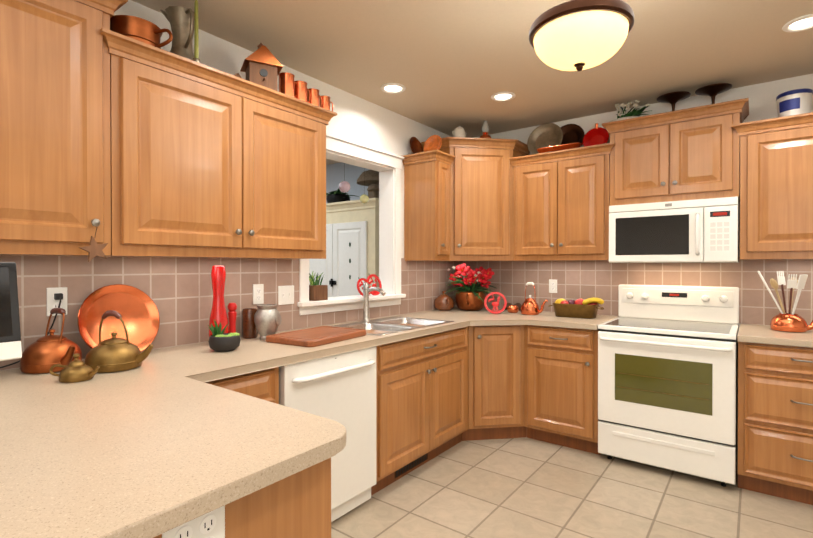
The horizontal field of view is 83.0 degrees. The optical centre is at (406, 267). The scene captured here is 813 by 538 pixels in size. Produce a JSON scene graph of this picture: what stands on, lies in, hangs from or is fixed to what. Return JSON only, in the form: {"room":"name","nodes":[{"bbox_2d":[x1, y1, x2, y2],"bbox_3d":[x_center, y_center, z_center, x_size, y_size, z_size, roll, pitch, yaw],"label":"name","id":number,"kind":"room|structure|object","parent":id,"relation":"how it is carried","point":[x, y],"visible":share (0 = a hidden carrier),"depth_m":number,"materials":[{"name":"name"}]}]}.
{"room":"kitchen","nodes":[
{"label":"kitchen","id":0,"kind":"room"},
{"bbox_2d":[3,0,451,370],"bbox_3d":[-1.262,0.034,2.255,0.140,2.540,5.740,0,0,37],"label":"wall","id":1,"kind":"structure","parent":0,"point":[357,119],"depth_m":3.23,"materials":[{"name":"paint"}]},
{"bbox_2d":[0,255,459,370],"bbox_3d":[-0.862,0.157,2.662,0.008,0.460,4.592,0,0,37],"label":"backsplash","id":2,"kind":"structure","parent":1,"relation":"attached to","point":[178,292],"depth_m":2.31,"materials":[{"name":"tile"}]},
{"bbox_2d":[0,287,66,367],"bbox_3d":[-1.487,0.234,1.793,0.043,0.305,0.285,0,0,37],"label":"plug","id":3,"kind":"object","parent":2,"relation":"attached to","point":[56,297],"visible":0.81,"depth_m":1.88,"materials":[{"name":"white plastic"}]},
{"bbox_2d":[253,284,263,303],"bbox_3d":[-0.856,0.152,2.655,0.008,0.115,0.070,0,0,37],"label":"light switch","id":4,"kind":"object","parent":2,"relation":"attached to","point":[258,293],"visible":1,"depth_m":2.65,"materials":[{"name":"white plastic"}]},
{"bbox_2d":[278,285,293,304],"bbox_3d":[-0.734,0.167,2.813,0.013,0.115,0.118,0,0,37],"label":"light switch","id":5,"kind":"object","parent":2,"relation":"attached to","point":[285,295],"visible":1,"depth_m":2.81,"materials":[{"name":"white plastic"}]},
{"bbox_2d":[298,133,405,314],"bbox_3d":[-0.415,-0.300,3.352,0.225,1.195,1.079,0,0,37],"label":"window","id":6,"kind":"structure","parent":1,"relation":"in","point":[389,171],"depth_m":3.61,"materials":[{"name":"white wood"}]},
{"bbox_2d":[309,271,327,300],"bbox_3d":[-0.616,0.114,3.043,0.120,0.199,0.144,0,0,37],"label":"pot","id":7,"kind":"object","parent":6,"relation":"on","point":[317,292],"visible":0.92,"depth_m":3.01,"materials":[{"name":"brown ceramic"}]},
{"bbox_2d":[357,274,381,295],"bbox_3d":[-0.289,0.127,3.455,0.086,0.167,0.312,0,0,24],"label":"trivet","id":8,"kind":"object","parent":6,"relation":"on","point":[370,282],"visible":0.54,"depth_m":3.49,"materials":[{"name":"red metal"}]},
{"bbox_2d":[0,0,812,260],"bbox_3d":[0.639,-0.549,2.007,3.182,1.000,3.831,0,0,37],"label":"upper cabinet","id":9,"kind":"object","parent":1,"relation":"attached to","point":[125,146],"visible":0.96,"depth_m":2.29,"materials":[{"name":"brown wood"}]},
{"bbox_2d":[79,228,107,261],"bbox_3d":[-1.146,-0.086,1.683,0.015,0.129,0.093,0,0,37],"label":"star","id":10,"kind":"object","parent":9,"relation":"hanging from","point":[94,248],"visible":0.92,"depth_m":1.68,"materials":[{"name":"brown wood"}]},
{"bbox_2d":[110,15,172,48],"bbox_3d":[-1.145,-0.967,1.962,0.257,0.134,0.204,0,0,37],"label":"copper pot","id":11,"kind":"object","parent":9,"relation":"on","point":[142,30],"visible":0.56,"depth_m":1.91,"materials":[{"name":"orange metal"}]},
{"bbox_2d":[160,6,198,60],"bbox_3d":[-1.022,-1.052,2.104,0.250,0.302,0.138,0,0,37],"label":"pitcher","id":12,"kind":"object","parent":9,"relation":"on","point":[180,19],"visible":0.73,"depth_m":2.07,"materials":[{"name":"silver metal"}]},
{"bbox_2d":[193,0,199,62],"bbox_3d":[-0.941,-1.054,2.059,0.064,0.307,0.062,0,0,37],"label":"candle","id":13,"kind":"object","parent":9,"relation":"on","point":[196,48],"visible":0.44,"depth_m":2.05,"materials":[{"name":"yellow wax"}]},
{"bbox_2d":[240,43,282,90],"bbox_3d":[-0.751,-1.037,2.381,0.188,0.269,0.179,0,0,-28],"label":"birdhouse","id":14,"kind":"object","parent":9,"relation":"on","point":[262,65],"visible":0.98,"depth_m":2.33,"materials":[{"name":"brown wood"}]},
{"bbox_2d":[278,72,332,110],"bbox_3d":[-0.568,-0.979,2.636,0.088,0.150,0.383,0,0,37],"label":"cups","id":15,"kind":"object","parent":9,"relation":"on","point":[290,86],"visible":0.65,"depth_m":2.56,"materials":[{"name":"orange metal"}]},
{"bbox_2d":[410,137,422,153],"bbox_3d":[0.077,-0.998,3.791,0.049,0.167,0.170,0,0,37],"label":"plate","id":16,"kind":"object","parent":9,"relation":"on","point":[415,145],"visible":0.83,"depth_m":3.81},
{"bbox_2d":[424,135,441,151],"bbox_3d":[0.216,-1.000,3.746,0.176,0.172,0.050,0,0,37],"label":"plate","id":17,"kind":"object","parent":9,"relation":"on","point":[433,142],"visible":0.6,"depth_m":3.76,"materials":[{"name":"orange metal"}]},
{"bbox_2d":[452,126,465,136],"bbox_3d":[0.441,-1.124,3.836,0.096,0.126,0.118,0,0,37],"label":"jar","id":18,"kind":"object","parent":9,"relation":"on","point":[458,131],"visible":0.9,"depth_m":3.80,"materials":[{"name":"ceramic"}]},
{"bbox_2d":[480,121,490,137],"bbox_3d":[0.663,-1.147,3.864,0.104,0.172,0.104,0,0,37],"label":"oil lamp","id":19,"kind":"object","parent":9,"relation":"on","point":[485,134],"visible":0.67,"depth_m":3.84,"materials":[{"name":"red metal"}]},
{"bbox_2d":[527,123,562,154],"bbox_3d":[1.151,-1.064,3.822,0.300,0.292,0.087,0,0,37],"label":"plate","id":20,"kind":"object","parent":9,"relation":"on","point":[546,135],"visible":0.83,"depth_m":3.85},
{"bbox_2d":[536,143,581,152],"bbox_3d":[1.201,-0.931,3.627,0.360,0.043,0.120,0,0,37],"label":"pan","id":21,"kind":"object","parent":9,"relation":"on","point":[558,147],"visible":0.73,"depth_m":3.57,"materials":[{"name":"orange metal"}]},
{"bbox_2d":[560,124,584,145],"bbox_3d":[1.329,-1.054,3.792,0.280,0.275,0.076,0,0,37],"label":"plate","id":22,"kind":"object","parent":9,"relation":"on","point":[573,133],"visible":0.35,"depth_m":3.79,"materials":[{"name":"brown wood"}]},
{"bbox_2d":[583,123,608,146],"bbox_3d":[1.498,-1.030,3.626,0.198,0.223,0.092,0,0,37],"label":"pan","id":23,"kind":"object","parent":9,"relation":"on","point":[596,135],"visible":0.71,"depth_m":3.65,"materials":[{"name":"red metal"}]},
{"bbox_2d":[610,100,649,121],"bbox_3d":[1.673,-1.145,3.430,0.307,0.173,0.282,0,0,37],"label":"plant","id":24,"kind":"object","parent":9,"relation":"on","point":[621,114],"visible":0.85,"depth_m":3.38,"materials":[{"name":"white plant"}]},
{"bbox_2d":[657,91,690,110],"bbox_3d":[1.893,-1.136,3.259,0.212,0.156,0.212,0,0,37],"label":"pedestal bowl","id":25,"kind":"object","parent":9,"relation":"on","point":[672,98],"visible":0.75,"depth_m":3.22,"materials":[{"name":"brown metal"}]},
{"bbox_2d":[609,197,739,262],"bbox_3d":[1.862,-0.243,3.223,0.758,0.413,0.414,0,0,37],"label":"over-the-range microwave","id":26,"kind":"object","parent":9,"relation":"attached to","point":[697,231],"visible":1,"depth_m":3.06,"materials":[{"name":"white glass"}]},
{"bbox_2d":[695,83,731,103],"bbox_3d":[2.081,-1.135,3.117,0.212,0.156,0.212,0,0,37],"label":"pedestal bowl","id":27,"kind":"object","parent":9,"relation":"on","point":[712,91],"visible":0.73,"depth_m":3.08,"materials":[{"name":"brown metal"}]},
{"bbox_2d":[776,88,812,116],"bbox_3d":[2.410,-0.995,2.856,0.176,0.180,0.176,0,0,37],"label":"bucket","id":28,"kind":"object","parent":9,"relation":"on","point":[794,102],"visible":0.81,"depth_m":2.79,"materials":[{"name":"white ceramic"}]},
{"bbox_2d":[132,0,812,164],"bbox_3d":[-0.885,-1.265,2.050,7.980,0.060,5.880,0,0,37],"label":"ceiling","id":29,"kind":"structure","parent":0,"point":[450,65],"depth_m":2.63,"materials":[{"name":"paint"}]},
{"bbox_2d":[339,163,349,192],"bbox_3d":[-0.492,-0.920,3.648,0.093,0.646,0.093,0,0,28],"label":"globe","id":30,"kind":"object","parent":29,"relation":"hanging from","point":[344,186],"depth_m":3.62,"materials":[{"name":"pink glass"}]},
{"bbox_2d":[380,83,405,93],"bbox_3d":[-0.092,-1.235,3.165,0.176,0.012,0.176,0,0,37],"label":"recessed light","id":31,"kind":"object","parent":29,"relation":"in","point":[393,88],"visible":1,"depth_m":3.15,"materials":[{"name":"white glass"}]},
{"bbox_2d":[491,92,515,100],"bbox_3d":[0.699,-1.236,3.319,0.176,0.012,0.176,0,0,37],"label":"recessed light","id":32,"kind":"object","parent":29,"relation":"in","point":[502,96],"visible":1,"depth_m":3.32,"materials":[{"name":"white glass"}]},
{"bbox_2d":[529,0,633,71],"bbox_3d":[0.688,-1.007,1.826,0.390,0.450,0.390,0,0,37],"label":"ceiling fixture","id":33,"kind":"object","parent":29,"relation":"attached to","point":[576,35],"visible":1,"depth_m":1.71,"materials":[{"name":"white glass"}]},
{"bbox_2d":[782,14,812,31],"bbox_3d":[2.003,-1.230,2.312,0.176,0.012,0.176,0,0,37],"label":"recessed light","id":34,"kind":"object","parent":29,"relation":"in","point":[802,23],"visible":1,"depth_m":2.33,"materials":[{"name":"white glass"}]},
{"bbox_2d":[326,74,812,326],"bbox_3d":[0.843,0.022,4.341,7.980,2.540,0.152,0,0,37],"label":"wall","id":35,"kind":"structure","parent":0,"point":[762,101],"depth_m":3.37,"materials":[{"name":"paint"}]},
{"bbox_2d":[460,257,812,325],"bbox_3d":[1.958,0.153,3.413,3.600,0.460,0.008,0,0,37],"label":"backsplash","id":36,"kind":"structure","parent":35,"relation":"attached to","point":[600,279],"depth_m":3.53,"materials":[{"name":"tile"}]},
{"bbox_2d":[549,279,556,292],"bbox_3d":[1.255,0.157,3.934,0.070,0.115,0.008,0,0,37],"label":"electrical outlet","id":37,"kind":"object","parent":36,"relation":"attached to","point":[552,286],"visible":1,"depth_m":3.93,"materials":[{"name":"white plastic"}]},
{"bbox_2d":[331,437,812,537],"bbox_3d":[0.510,1.342,1.009,4.200,0.060,5.600,0,0,37],"label":"floor","id":38,"kind":"structure","parent":0,"point":[526,487],"depth_m":2.55,"materials":[{"name":"tile"}]},
{"bbox_2d":[225,458,339,537],"bbox_3d":[-0.804,0.874,1.020,0.863,0.875,0.915,0,0,37],"label":"base cabinet","id":39,"kind":"object","parent":38,"relation":"on","point":[306,505],"depth_m":1.03,"materials":[{"name":"brown wood"}]},
{"bbox_2d":[162,505,224,537],"bbox_3d":[-0.388,0.500,0.844,0.008,0.115,0.118,0,0,37],"label":"outlet","id":40,"kind":"object","parent":39,"relation":"attached to","point":[211,524],"visible":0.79,"depth_m":0.85,"materials":[{"name":"white plastic"}]},
{"bbox_2d":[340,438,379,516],"bbox_3d":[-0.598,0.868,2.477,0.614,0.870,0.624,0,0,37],"label":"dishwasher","id":41,"kind":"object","parent":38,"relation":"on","point":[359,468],"depth_m":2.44,"materials":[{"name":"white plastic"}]},
{"bbox_2d":[279,346,375,521],"bbox_3d":[-0.578,0.867,2.462,0.663,0.872,0.624,0,0,37],"label":"dishwasher","id":42,"kind":"object","parent":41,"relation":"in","point":[339,386],"depth_m":2.35,"materials":[{"name":"white plastic"}]},
{"bbox_2d":[380,394,471,489],"bbox_3d":[-0.096,0.861,3.159,0.631,0.875,1.052,0,0,37],"label":"base cabinet","id":43,"kind":"object","parent":38,"relation":"on","point":[402,451],"depth_m":2.93,"materials":[{"name":"brown wood"}]},
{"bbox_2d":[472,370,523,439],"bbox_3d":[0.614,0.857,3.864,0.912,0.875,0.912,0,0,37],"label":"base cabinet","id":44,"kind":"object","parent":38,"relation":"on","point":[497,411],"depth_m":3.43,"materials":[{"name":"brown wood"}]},
{"bbox_2d":[524,338,601,454],"bbox_3d":[1.278,0.859,3.539,0.533,0.875,0.631,0,0,37],"label":"base cabinet","id":45,"kind":"object","parent":38,"relation":"on","point":[561,393],"depth_m":3.27,"materials":[{"name":"brown wood"}]},
{"bbox_2d":[0,307,618,537],"bbox_3d":[-0.254,0.409,2.208,1.523,0.037,4.598,0,0,37],"label":"countertop","id":46,"kind":"structure","parent":45,"relation":"on","point":[157,446],"depth_m":1.31,"materials":[{"name":"beige stone"}]},
{"bbox_2d":[0,262,21,360],"bbox_3d":[-1.503,0.188,1.416,0.216,0.413,0.490,0,0,37],"label":"monitor","id":47,"kind":"object","parent":46,"relation":"on","point":[10,341],"visible":1,"depth_m":1.59,"materials":[{"name":"white plastic"}]},
{"bbox_2d":[20,308,81,373],"bbox_3d":[-1.355,0.274,1.768,0.244,0.236,0.192,0,0,37],"label":"copper kettle","id":48,"kind":"object","parent":46,"relation":"on","point":[44,354],"visible":0.98,"depth_m":1.72,"materials":[{"name":"brown metal"}]},
{"bbox_2d":[49,353,99,382],"bbox_3d":[-1.165,0.346,1.614,0.132,0.093,0.112,0,0,37],"label":"kettle","id":49,"kind":"object","parent":46,"relation":"on","point":[76,370],"visible":1,"depth_m":1.59,"materials":[{"name":"gold metal"}]},
{"bbox_2d":[78,284,159,351],"bbox_3d":[-1.254,0.230,2.016,0.100,0.315,0.326,0,0,37],"label":"copper tray","id":50,"kind":"object","parent":46,"relation":"on","point":[136,308],"visible":0.79,"depth_m":2.04,"materials":[{"name":"orange metal"}]},
{"bbox_2d":[85,310,153,372],"bbox_3d":[-1.135,0.278,1.794,0.213,0.229,0.196,0,0,37],"label":"kettle","id":51,"kind":"object","parent":46,"relation":"on","point":[113,354],"visible":0.96,"depth_m":1.75,"materials":[{"name":"gold metal"}]},
{"bbox_2d":[208,266,228,336],"bbox_3d":[-0.954,0.189,2.332,0.096,0.400,0.096,0,0,37],"label":"vase","id":52,"kind":"object","parent":46,"relation":"on","point":[218,314],"visible":0.81,"depth_m":2.31,"materials":[{"name":"red glass"}]},
{"bbox_2d":[208,320,240,351],"bbox_3d":[-0.868,0.317,2.173,0.155,0.146,0.156,0,0,37],"label":"succulent bowl","id":53,"kind":"object","parent":46,"relation":"on","point":[220,341],"visible":1,"depth_m":2.13,"materials":[{"name":"grey ceramic"}]},
{"bbox_2d":[228,303,236,332],"bbox_3d":[-0.930,0.287,2.454,0.050,0.202,0.050,0,0,37],"label":"pepper mill","id":54,"kind":"object","parent":46,"relation":"on","point":[232,312],"visible":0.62,"depth_m":2.44,"materials":[{"name":"red wood"}]},
{"bbox_2d":[242,308,257,338],"bbox_3d":[-0.870,0.307,2.551,0.088,0.160,0.088,0,0,37],"label":"holder","id":55,"kind":"object","parent":46,"relation":"on","point":[249,330],"visible":0.92,"depth_m":2.52,"materials":[{"name":"brown wood"}]},
{"bbox_2d":[254,304,280,339],"bbox_3d":[-0.757,0.294,2.505,0.143,0.187,0.138,0,0,37],"label":"urn","id":56,"kind":"object","parent":46,"relation":"on","point":[267,319],"visible":0.92,"depth_m":2.46,"materials":[{"name":"metal"}]},
{"bbox_2d":[266,326,365,346],"bbox_3d":[-0.486,0.372,2.529,0.336,0.032,0.476,0,0,31],"label":"cutting board","id":57,"kind":"object","parent":46,"relation":"on","point":[316,336],"visible":0.98,"depth_m":2.42,"materials":[{"name":"brown wood"}]},
{"bbox_2d":[360,282,385,321],"bbox_3d":[-0.207,0.240,3.227,0.206,0.280,0.134,0,0,37],"label":"faucet","id":58,"kind":"object","parent":46,"relation":"on","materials":[{"name":"silver metal"}]},
{"bbox_2d":[317,314,455,333],"bbox_3d":[-0.115,0.472,3.107,0.528,0.182,0.838,0,0,37],"label":"sink","id":59,"kind":"object","parent":46,"relation":"in","point":[393,325],"depth_m":3.17,"materials":[{"name":"silver metal"}]},
{"bbox_2d":[434,291,453,310],"bbox_3d":[0.343,0.293,4.112,0.204,0.171,0.187,0,0,37],"label":"pot","id":60,"kind":"object","parent":46,"relation":"on","point":[444,302],"visible":1,"depth_m":4.05,"materials":[{"name":"metal"}]},
{"bbox_2d":[442,263,509,310],"bbox_3d":[0.624,0.169,4.047,0.634,0.419,0.535,0,0,37],"label":"flower arrangement","id":61,"kind":"object","parent":46,"relation":"on","point":[470,294],"visible":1,"depth_m":4.04,"materials":[{"name":"red plant"}]},
{"bbox_2d":[484,292,506,313],"bbox_3d":[0.745,0.287,3.820,0.169,0.187,0.130,0,0,37],"label":"trivet","id":62,"kind":"object","parent":46,"relation":"on","point":[495,304],"visible":1,"depth_m":3.81,"materials":[{"name":"red metal"}]},
{"bbox_2d":[503,303,521,310],"bbox_3d":[0.944,0.344,4.076,0.179,0.068,0.065,0,0,27],"label":"pine cones","id":63,"kind":"object","parent":46,"relation":"on","point":[519,305],"visible":0.46,"depth_m":4.06,"materials":[{"name":"brown"}]},
{"bbox_2d":[507,305,518,312],"bbox_3d":[0.901,0.349,3.893,0.100,0.060,0.098,0,0,37],"label":"copper pot","id":64,"kind":"object","parent":46,"relation":"on","point":[512,308],"visible":1,"depth_m":3.86,"materials":[{"name":"orange metal"}]},
{"bbox_2d":[521,282,547,314],"bbox_3d":[1.039,0.248,3.738,0.214,0.266,0.145,0,0,37],"label":"copper kettle","id":65,"kind":"object","parent":46,"relation":"on","point":[530,306],"visible":1,"depth_m":3.71,"materials":[{"name":"orange metal"}]},
{"bbox_2d":[548,297,603,318],"bbox_3d":[1.316,0.302,3.579,0.419,0.158,0.202,0,0,37],"label":"trough","id":66,"kind":"object","parent":46,"relation":"on","point":[588,308],"visible":1,"depth_m":3.50,"materials":[{"name":"gold metal"}]},
{"bbox_2d":[598,284,738,486],"bbox_3d":[1.769,0.715,3.106,0.760,1.168,0.719,0,0,37],"label":"range","id":67,"kind":"object","parent":38,"relation":"on","point":[667,392],"visible":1,"depth_m":2.90,"materials":[{"name":"white metal"}]},
{"bbox_2d":[738,327,812,504],"bbox_3d":[2.351,0.864,2.727,0.611,0.875,0.631,0,0,37],"label":"base cabinet","id":68,"kind":"object","parent":38,"relation":"on","point":[775,383],"depth_m":2.56,"materials":[{"name":"brown wood"}]},
{"bbox_2d":[737,324,812,349],"bbox_3d":[2.650,0.407,2.487,1.379,0.037,0.648,0,0,37],"label":"countertop","id":69,"kind":"structure","parent":68,"relation":"on","point":[765,335],"depth_m":2.61,"materials":[{"name":"beige stone"}]},
{"bbox_2d":[757,271,812,331],"bbox_3d":[2.348,0.203,2.808,0.326,0.366,0.201,0,0,37],"label":"utensil holder","id":70,"kind":"object","parent":69,"relation":"on","point":[784,321],"visible":1,"depth_m":2.78,"materials":[{"name":"orange metal"}]},
{"bbox_3d":[-2.615,1.328,3.374,3.360,0.060,5.600,0,0,37],"label":"floor","id":71,"kind":"structure","parent":0,"visible":0},
{"bbox_2d":[309,198,378,296],"bbox_3d":[-0.558,0.316,4.878,1.160,1.945,0.630,0,0,37],"label":"wall","id":72,"kind":"structure","parent":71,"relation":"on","point":[352,241],"depth_m":4.52,"materials":[{"name":"beige paint"}]},
{"bbox_2d":[326,188,358,202],"bbox_3d":[-0.734,-0.757,4.986,0.407,0.197,0.394,0,0,37],"label":"pot","id":73,"kind":"object","parent":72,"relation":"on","point":[338,195],"visible":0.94,"depth_m":4.91,"materials":[{"name":"black metal"}]},
{"bbox_2d":[360,194,368,203],"bbox_3d":[-0.352,-0.890,3.834,0.079,0.709,0.079,0,0,28],"label":"globe","id":74,"kind":"object","parent":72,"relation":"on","point":[364,198],"depth_m":3.81,"materials":[{"name":"yellow glass"}]},
{"bbox_2d":[357,170,378,197],"bbox_3d":[-0.329,-0.839,4.792,0.380,0.364,0.374,0,0,37],"label":"mushroom","id":75,"kind":"object","parent":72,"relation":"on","point":[368,178],"visible":0.38,"depth_m":4.66,"materials":[{"name":"stone"}]},
{"bbox_2d":[367,184,378,197],"bbox_3d":[-0.315,-0.736,4.480,0.140,0.162,0.138,0,0,37],"label":"mushroom","id":76,"kind":"object","parent":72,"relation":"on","point":[373,189],"visible":0.79,"depth_m":4.45,"materials":[{"name":"stone"}]}
]}

